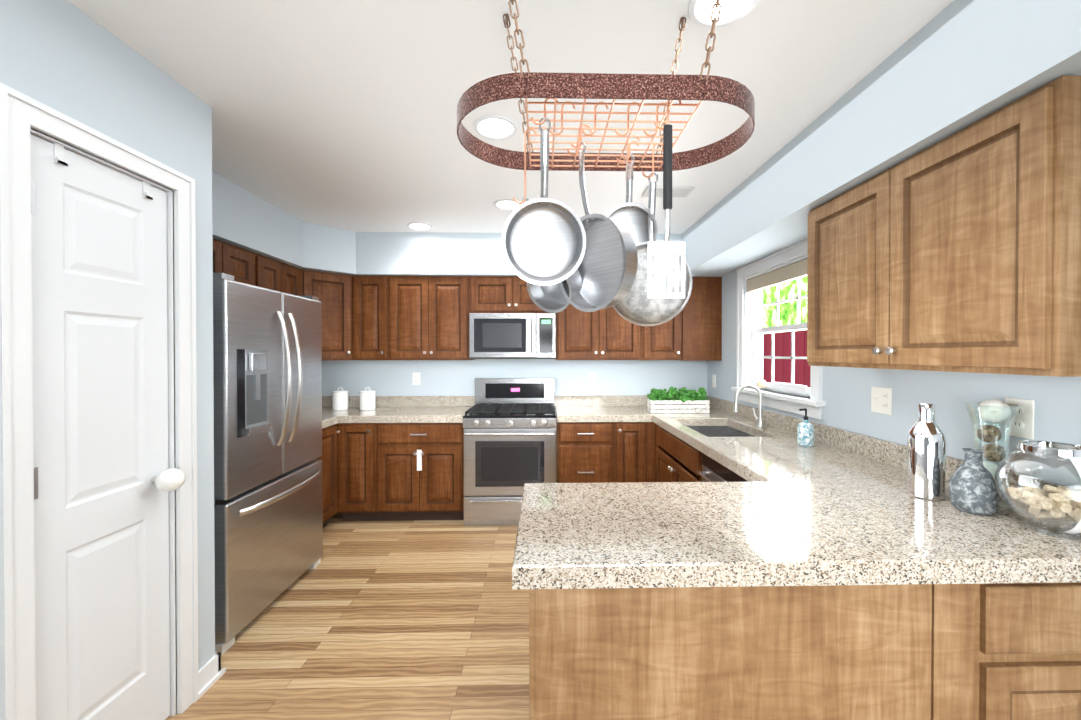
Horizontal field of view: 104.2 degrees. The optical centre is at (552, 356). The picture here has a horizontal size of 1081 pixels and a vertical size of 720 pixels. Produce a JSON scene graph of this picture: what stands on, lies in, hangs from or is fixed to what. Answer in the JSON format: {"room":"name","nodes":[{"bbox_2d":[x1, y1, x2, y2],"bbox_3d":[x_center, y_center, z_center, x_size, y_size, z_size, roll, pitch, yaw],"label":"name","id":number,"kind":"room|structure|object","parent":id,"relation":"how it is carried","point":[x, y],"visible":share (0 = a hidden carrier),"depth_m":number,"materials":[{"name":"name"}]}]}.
{"room":"kitchen","nodes":[
{"label":"kitchen","id":0,"kind":"room"},
{"bbox_2d":[0,0,214,713],"bbox_3d":[-1.484,0.174,-0.272,0.120,2.470,4.190,0,0,-1],"label":"wall","id":1,"kind":"structure","parent":0,"point":[68,58],"depth_m":1.52,"materials":[{"name":"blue paint"}]},
{"bbox_2d":[0,82,198,719],"bbox_3d":[-1.509,0.341,1.398,0.145,2.110,0.612,0,0,-1],"label":"door frame","id":2,"kind":"structure","parent":1,"relation":"attached to","point":[21,114],"depth_m":1.16,"materials":[{"name":"white wood"}]},
{"bbox_2d":[30,134,185,719],"bbox_3d":[-1.447,0.377,1.398,0.143,2.023,0.450,0,0,-1],"label":"pantry door","id":3,"kind":"structure","parent":1,"relation":"in","point":[107,480],"depth_m":1.37,"materials":[{"name":"white wood"}]},
{"bbox_2d":[198,652,225,697],"bbox_3d":[0.049,1.361,-0.215,3.145,0.095,4.216,0,0,-1],"label":"baseboard","id":4,"kind":"structure","parent":1,"relation":"attached to","point":[211,672],"depth_m":1.78,"materials":[{"name":"white wood"}]},
{"bbox_2d":[165,513,528,719],"bbox_3d":[-0.380,1.430,0.943,4.650,0.060,6.850,0,0,-1],"label":"floor","id":5,"kind":"structure","parent":0,"point":[399,620],"depth_m":2.08,"materials":[{"name":"brown wood"}]},
{"bbox_2d":[213,273,322,654],"bbox_3d":[-1.895,0.496,2.385,0.878,1.785,0.868,0,0,-1],"label":"fridge","id":6,"kind":"object","parent":5,"relation":"on","point":[267,388],"visible":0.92,"depth_m":2.21,"materials":[{"name":"metal"}]},
{"bbox_2d":[317,424,339,527],"bbox_3d":[-2.045,0.962,3.144,0.656,0.842,0.604,0,0,-1],"label":"base cabinet","id":7,"kind":"object","parent":5,"relation":"on","point":[329,457],"visible":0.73,"depth_m":3.32,"materials":[{"name":"brown wood"}]},
{"bbox_2d":[336,423,375,520],"bbox_3d":[-1.617,0.958,3.751,0.319,0.842,0.625,0,0,-1],"label":"base cabinet","id":8,"kind":"object","parent":5,"relation":"on","point":[356,441],"depth_m":3.44,"materials":[{"name":"brown wood"}]},
{"bbox_2d":[376,423,463,520],"bbox_3d":[-1.099,0.958,3.763,0.716,0.842,0.625,0,0,-1],"label":"base cabinet","id":9,"kind":"object","parent":5,"relation":"on","point":[400,471],"depth_m":3.46,"materials":[{"name":"brown wood"}]},
{"bbox_2d":[322,396,474,427],"bbox_3d":[-1.557,0.460,3.456,1.646,0.158,1.212,0,0,-1],"label":"countertop","id":10,"kind":"structure","parent":9,"relation":"on","point":[420,409],"depth_m":3.76,"materials":[{"name":"stone"}]},
{"bbox_2d":[332,387,348,410],"bbox_3d":[-1.921,0.374,3.806,0.137,0.207,0.137,0,0,-1],"label":"canister","id":11,"kind":"object","parent":10,"relation":"on","point":[339,400],"visible":1,"depth_m":3.75,"materials":[{"name":"white ceramic"}]},
{"bbox_2d":[359,387,375,410],"bbox_3d":[-1.676,0.374,3.812,0.137,0.207,0.137,0,0,-1],"label":"canister","id":12,"kind":"object","parent":10,"relation":"on","point":[367,399],"visible":1,"depth_m":3.76,"materials":[{"name":"white ceramic"}]},
{"bbox_2d":[463,378,556,525],"bbox_3d":[-0.352,0.791,3.716,0.759,1.175,0.747,0,0,-1],"label":"range","id":13,"kind":"object","parent":5,"relation":"on","point":[510,436],"visible":0.92,"depth_m":3.41,"materials":[{"name":"metal"}]},
{"bbox_2d":[557,422,615,482],"bbox_3d":[0.267,0.957,3.794,0.470,0.842,0.625,0,0,-1],"label":"base cabinet","id":14,"kind":"object","parent":5,"relation":"on","point":[586,451],"depth_m":3.48,"materials":[{"name":"brown wood"}]},
{"bbox_2d":[616,422,647,482],"bbox_3d":[0.641,0.957,3.803,0.278,0.842,0.625,0,0,-1],"label":"base cabinet","id":15,"kind":"object","parent":5,"relation":"on","point":[631,437],"depth_m":3.49,"materials":[{"name":"brown wood"}]},
{"bbox_2d":[648,422,655,481],"bbox_3d":[1.155,0.957,3.824,0.744,0.842,0.605,0,0,-1],"label":"base cabinet","id":16,"kind":"object","parent":5,"relation":"on","point":[651,425],"depth_m":3.51,"materials":[{"name":"brown wood"}]},
{"bbox_2d":[555,395,647,421],"bbox_3d":[0.416,0.457,3.792,0.769,0.158,0.629,0,0,-1],"label":"countertop","id":17,"kind":"structure","parent":16,"relation":"on","point":[592,408],"depth_m":3.90,"materials":[{"name":"stone"}]},
{"bbox_2d":[640,395,1080,583],"bbox_3d":[1.191,0.467,2.580,0.727,0.158,3.087,0,0,-1],"label":"countertop","id":18,"kind":"structure","parent":16,"relation":"on","point":[834,506],"depth_m":1.58,"materials":[{"name":"stone"}]},
{"bbox_2d":[647,386,709,412],"bbox_3d":[1.084,0.368,3.634,0.522,0.222,0.160,0,0,-1],"label":"planter","id":19,"kind":"object","parent":18,"relation":"on","point":[664,401],"visible":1,"depth_m":3.57,"materials":[{"name":"white"}]},
{"bbox_2d":[687,426,754,436],"bbox_3d":[1.165,0.646,2.938,0.456,0.204,0.736,0,0,-1],"label":"sink basin","id":20,"kind":"object","parent":18,"relation":"in","point":[718,431],"visible":0.06,"depth_m":3.30,"materials":[{"name":"silver metal"}]},
{"bbox_2d":[733,384,764,426],"bbox_3d":[1.373,0.336,2.959,0.218,0.296,0.094,0,0,-1],"label":"faucet","id":21,"kind":"object","parent":18,"relation":"on","point":[760,421],"visible":1,"depth_m":2.93,"materials":[{"name":"silver metal"}]},
{"bbox_2d":[797,408,813,446],"bbox_3d":[1.399,0.386,2.321,0.080,0.206,0.080,0,0,-1],"label":"soap dispenser","id":22,"kind":"object","parent":18,"relation":"on","point":[805,432],"visible":1,"depth_m":2.29,"materials":[{"name":"blue"}]},
{"bbox_2d":[907,403,945,499],"bbox_3d":[1.332,0.330,1.499,0.104,0.330,0.104,0,0,-1],"label":"bottle","id":23,"kind":"object","parent":18,"relation":"on","point":[926,458],"visible":1,"depth_m":1.47,"materials":[{"name":"silver metal"}]},
{"bbox_2d":[948,448,998,515],"bbox_3d":[1.356,0.398,1.355,0.115,0.197,0.115,0,0,-1],"label":"vase","id":24,"kind":"object","parent":18,"relation":"on","point":[972,488],"visible":1,"depth_m":1.33,"materials":[{"name":"grey ceramic"}]},
{"bbox_2d":[962,399,1021,505],"bbox_3d":[1.499,0.319,1.437,0.143,0.352,0.143,0,0,-1],"label":"vase","id":25,"kind":"object","parent":18,"relation":"on","point":[993,410],"visible":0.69,"depth_m":1.42,"materials":[{"name":"clear glass"}]},
{"bbox_2d":[995,441,1080,538],"bbox_3d":[1.434,0.374,1.200,0.235,0.246,0.237,0,0,-1],"label":"jar","id":26,"kind":"object","parent":18,"relation":"on","point":[1061,502],"visible":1,"depth_m":1.20,"materials":[{"name":"clear glass"}]},
{"bbox_2d":[656,424,702,481],"bbox_3d":[1.184,0.963,3.010,0.723,0.842,1.018,0,0,-1],"label":"base cabinet","id":27,"kind":"object","parent":5,"relation":"on","point":[678,459],"visible":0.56,"depth_m":2.97,"materials":[{"name":"brown wood"}]},
{"bbox_2d":[697,453,748,481],"bbox_3d":[1.203,0.970,2.193,0.721,0.840,0.605,0,0,-1],"label":"dishwasher","id":28,"kind":"object","parent":5,"relation":"on","point":[713,470],"visible":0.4,"depth_m":2.27,"materials":[{"name":"metal"}]},
{"bbox_2d":[529,583,992,719],"bbox_3d":[0.496,0.976,1.349,1.120,0.842,0.628,0,0,-1],"label":"panel","id":29,"kind":"object","parent":5,"relation":"on","point":[908,651],"depth_m":1.05,"materials":[{"name":"brown wood"}]},
{"bbox_2d":[512,475,919,588],"bbox_3d":[0.376,0.526,1.341,0.960,0.058,0.646,0,0,-1],"label":"countertop","id":30,"kind":"structure","parent":29,"relation":"on","point":[755,532],"depth_m":1.14,"materials":[{"name":"stone"}]},
{"bbox_2d":[964,555,1080,583],"bbox_3d":[1.201,0.526,1.360,0.390,0.058,0.646,0,0,-1],"label":"countertop","id":31,"kind":"structure","parent":29,"relation":"on","point":[978,569],"depth_m":1.04,"materials":[{"name":"stone"}]},
{"bbox_2d":[993,582,1080,719],"bbox_3d":[1.267,0.976,1.366,0.632,0.842,0.628,0,0,-1],"label":"base cabinet","id":32,"kind":"object","parent":5,"relation":"on","point":[998,651],"depth_m":1.05,"materials":[{"name":"brown wood"}]},
{"bbox_2d":[68,0,953,233],"bbox_3d":[-0.380,-1.100,0.924,4.650,0.060,6.850,0,0,-1],"label":"ceiling","id":33,"kind":"structure","parent":0,"point":[340,114],"depth_m":1.64,"materials":[{"name":"white paint"}]},
{"bbox_2d":[407,222,432,230],"bbox_3d":[-1.104,-1.085,3.503,0.205,0.008,0.205,0,0,-1],"label":"recessed light","id":34,"kind":"object","parent":33,"relation":"in","point":[420,226],"visible":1,"depth_m":3.50,"materials":[{"name":"white"}]},
{"bbox_2d":[212,171,681,275],"bbox_3d":[-0.601,-0.902,2.956,3.534,0.366,2.234,0,0,-1],"label":"soffit beam","id":35,"kind":"structure","parent":33,"relation":"attached to","point":[242,218],"depth_m":3.60,"materials":[{"name":"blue paint"}]},
{"bbox_2d":[473,115,517,139],"bbox_3d":[-0.267,-1.073,1.972,0.205,0.008,0.205,0,0,-1],"label":"recessed light","id":36,"kind":"object","parent":33,"relation":"in","point":[498,127],"visible":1,"depth_m":1.96,"materials":[{"name":"white"}]},
{"bbox_2d":[494,199,520,209],"bbox_3d":[-0.316,-1.081,2.991,0.205,0.008,0.205,0,0,-1],"label":"recessed light","id":37,"kind":"object","parent":33,"relation":"in","point":[506,204],"visible":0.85,"depth_m":2.99,"materials":[{"name":"white"}]},
{"bbox_2d":[457,0,754,325],"bbox_3d":[0.138,-0.585,1.143,0.784,0.980,0.401,0,0,-1],"label":"pot rack","id":38,"kind":"object","parent":33,"relation":"hanging from","point":[559,256],"visible":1,"depth_m":1.10,"materials":[{"name":"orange metal"}]},
{"bbox_2d":[642,186,694,196],"bbox_3d":[0.754,-1.075,2.745,0.300,0.016,0.160,0,0,-1],"label":"ceiling vent","id":39,"kind":"object","parent":33,"relation":"in","point":[678,191],"visible":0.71,"depth_m":2.72,"materials":[{"name":"silver metal"}]},
{"bbox_2d":[688,0,757,27],"bbox_3d":[0.515,-1.068,1.264,0.205,0.008,0.205,0,0,-1],"label":"recessed light","id":40,"kind":"object","parent":33,"relation":"in","point":[700,11],"visible":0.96,"depth_m":1.30,"materials":[{"name":"white"}]},
{"bbox_2d":[682,0,1080,276],"bbox_3d":[1.368,-0.899,2.499,0.377,0.366,3.237,0,0,-1],"label":"soffit","id":41,"kind":"structure","parent":33,"relation":"attached to","point":[953,67],"depth_m":1.46,"materials":[{"name":"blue paint"}]},
{"bbox_2d":[322,359,706,395],"bbox_3d":[-0.453,0.141,4.148,4.350,2.470,0.120,0,0,-1],"label":"wall","id":42,"kind":"structure","parent":0,"point":[458,377],"depth_m":4.09,"materials":[{"name":"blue paint"}]},
{"bbox_2d":[300,269,352,360],"bbox_3d":[-2.078,-0.346,3.739,0.618,0.750,0.610,0,0,-1],"label":"upper cabinet","id":43,"kind":"object","parent":42,"relation":"attached to","point":[332,292],"visible":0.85,"depth_m":3.60,"materials":[{"name":"brown wood"}]},
{"bbox_2d":[352,276,387,359],"bbox_3d":[-1.621,-0.347,3.884,0.318,0.750,0.341,0,0,-1],"label":"upper cabinet","id":44,"kind":"object","parent":42,"relation":"attached to","point":[369,293],"depth_m":3.72,"materials":[{"name":"brown wood"}]},
{"bbox_2d":[412,373,419,384],"bbox_3d":[-1.317,0.211,4.063,0.075,0.120,0.010,0,0,-1],"label":"electrical outlet","id":45,"kind":"object","parent":42,"relation":"attached to","point":[415,378],"visible":1,"depth_m":4.06,"materials":[{"name":"white plastic"}]},
{"bbox_2d":[388,276,474,359],"bbox_3d":[-1.103,-0.347,3.896,0.717,0.750,0.341,0,0,-1],"label":"upper cabinet","id":46,"kind":"object","parent":42,"relation":"attached to","point":[410,317],"depth_m":3.73,"materials":[{"name":"brown wood"}]},
{"bbox_2d":[472,276,548,312],"bbox_3d":[-0.358,-0.559,3.911,0.768,0.328,0.341,0,0,-1],"label":"upper cabinet","id":47,"kind":"object","parent":42,"relation":"attached to","point":[490,294],"depth_m":3.74,"materials":[{"name":"brown wood"}]},
{"bbox_2d":[469,313,555,358],"bbox_3d":[-0.356,-0.186,3.857,0.759,0.403,0.446,0,0,-1],"label":"microwave","id":48,"kind":"object","parent":47,"relation":"attached to","point":[512,335],"visible":1,"depth_m":3.68,"materials":[{"name":"metal"}]},
{"bbox_2d":[589,372,596,384],"bbox_3d":[0.393,0.211,4.102,0.075,0.120,0.010,0,0,-1],"label":"electrical outlet","id":49,"kind":"object","parent":42,"relation":"attached to","point":[592,378],"visible":1,"depth_m":4.10,"materials":[{"name":"white plastic"}]},
{"bbox_2d":[555,304,643,359],"bbox_3d":[0.413,-0.346,3.930,0.769,0.754,0.341,0,0,-1],"label":"upper cabinet","id":50,"kind":"object","parent":42,"relation":"attached to","point":[602,334],"depth_m":3.76,"materials":[{"name":"brown wood"}]},
{"bbox_2d":[644,308,683,360],"bbox_3d":[0.979,-0.346,3.943,0.362,0.754,0.341,0,0,-1],"label":"upper cabinet","id":51,"kind":"object","parent":42,"relation":"attached to","point":[665,341],"depth_m":3.78,"materials":[{"name":"brown wood"}]},
{"bbox_2d":[684,277,721,360],"bbox_3d":[1.342,-0.346,3.952,0.364,0.754,0.341,0,0,-1],"label":"upper cabinet","id":52,"kind":"object","parent":42,"relation":"attached to","point":[703,309],"depth_m":3.79,"materials":[{"name":"brown wood"}]},
{"bbox_2d":[707,270,1080,488],"bbox_3d":[1.665,0.165,0.920,0.140,2.470,6.430,0,0,-1],"label":"wall","id":53,"kind":"structure","parent":0,"point":[847,395],"depth_m":1.73,"materials":[{"name":"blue paint"}]},
{"bbox_2d":[712,375,715,387],"bbox_3d":[1.521,0.227,3.963,0.010,0.120,0.075,0,0,-1],"label":"electrical outlet","id":54,"kind":"object","parent":53,"relation":"attached to","point":[714,381],"visible":1,"depth_m":3.95,"materials":[{"name":"white plastic"}]},
{"bbox_2d":[731,239,825,418],"bbox_3d":[1.590,-0.180,2.941,0.200,1.070,1.080,0,0,-1],"label":"window","id":55,"kind":"structure","parent":53,"relation":"in","point":[789,263],"depth_m":3.06,"materials":[{"name":"white wood"}]},
{"bbox_2d":[757,379,806,393],"bbox_3d":[1.576,0.200,2.896,0.068,0.060,0.584,0,0,-1],"label":"decor","id":56,"kind":"object","parent":55,"relation":"on","point":[792,388],"visible":0.98,"depth_m":2.79,"materials":[{"name":"white"}]},
{"bbox_2d":[871,386,891,414],"bbox_3d":[1.560,0.207,2.003,0.020,0.125,0.120,0,0,-1],"label":"electrical outlet","id":57,"kind":"object","parent":53,"relation":"attached to","point":[881,400],"visible":1,"depth_m":2.00,"materials":[{"name":"white plastic"}]},
{"bbox_2d":[807,75,1080,376],"bbox_3d":[1.393,-0.330,1.551,0.371,0.750,0.997,0,0,-1],"label":"upper cabinet","id":58,"kind":"object","parent":53,"relation":"attached to","point":[959,251],"visible":1,"depth_m":1.27,"materials":[{"name":"brown wood"}]},
{"bbox_2d":[1005,397,1034,439],"bbox_3d":[1.579,0.206,1.423,0.010,0.130,0.085,0,0,-1],"label":"electrical outlet","id":59,"kind":"object","parent":53,"relation":"attached to","point":[1022,426],"visible":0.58,"depth_m":1.41,"materials":[{"name":"white plastic"}]},
{"bbox_3d":[-2.430,0.150,2.862,0.120,2.470,2.360,0,0,-1],"label":"wall","id":60,"kind":"structure","parent":0,"visible":0},
{"bbox_2d":[213,239,300,295],"bbox_3d":[-2.181,-0.340,2.851,0.371,0.750,1.154,0,0,-1],"label":"upper cabinet","id":61,"kind":"object","parent":60,"relation":"attached to","point":[244,266],"visible":0.17,"depth_m":2.89,"materials":[{"name":"brown wood"}]},
{"label":"outside","id":62,"kind":"structure","parent":0,"visible":0},
{"bbox_2d":[763,276,810,387],"bbox_3d":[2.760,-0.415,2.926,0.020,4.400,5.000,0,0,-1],"label":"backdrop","id":63,"kind":"structure","parent":62,"point":[782,340],"depth_m":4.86,"materials":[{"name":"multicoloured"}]}
]}

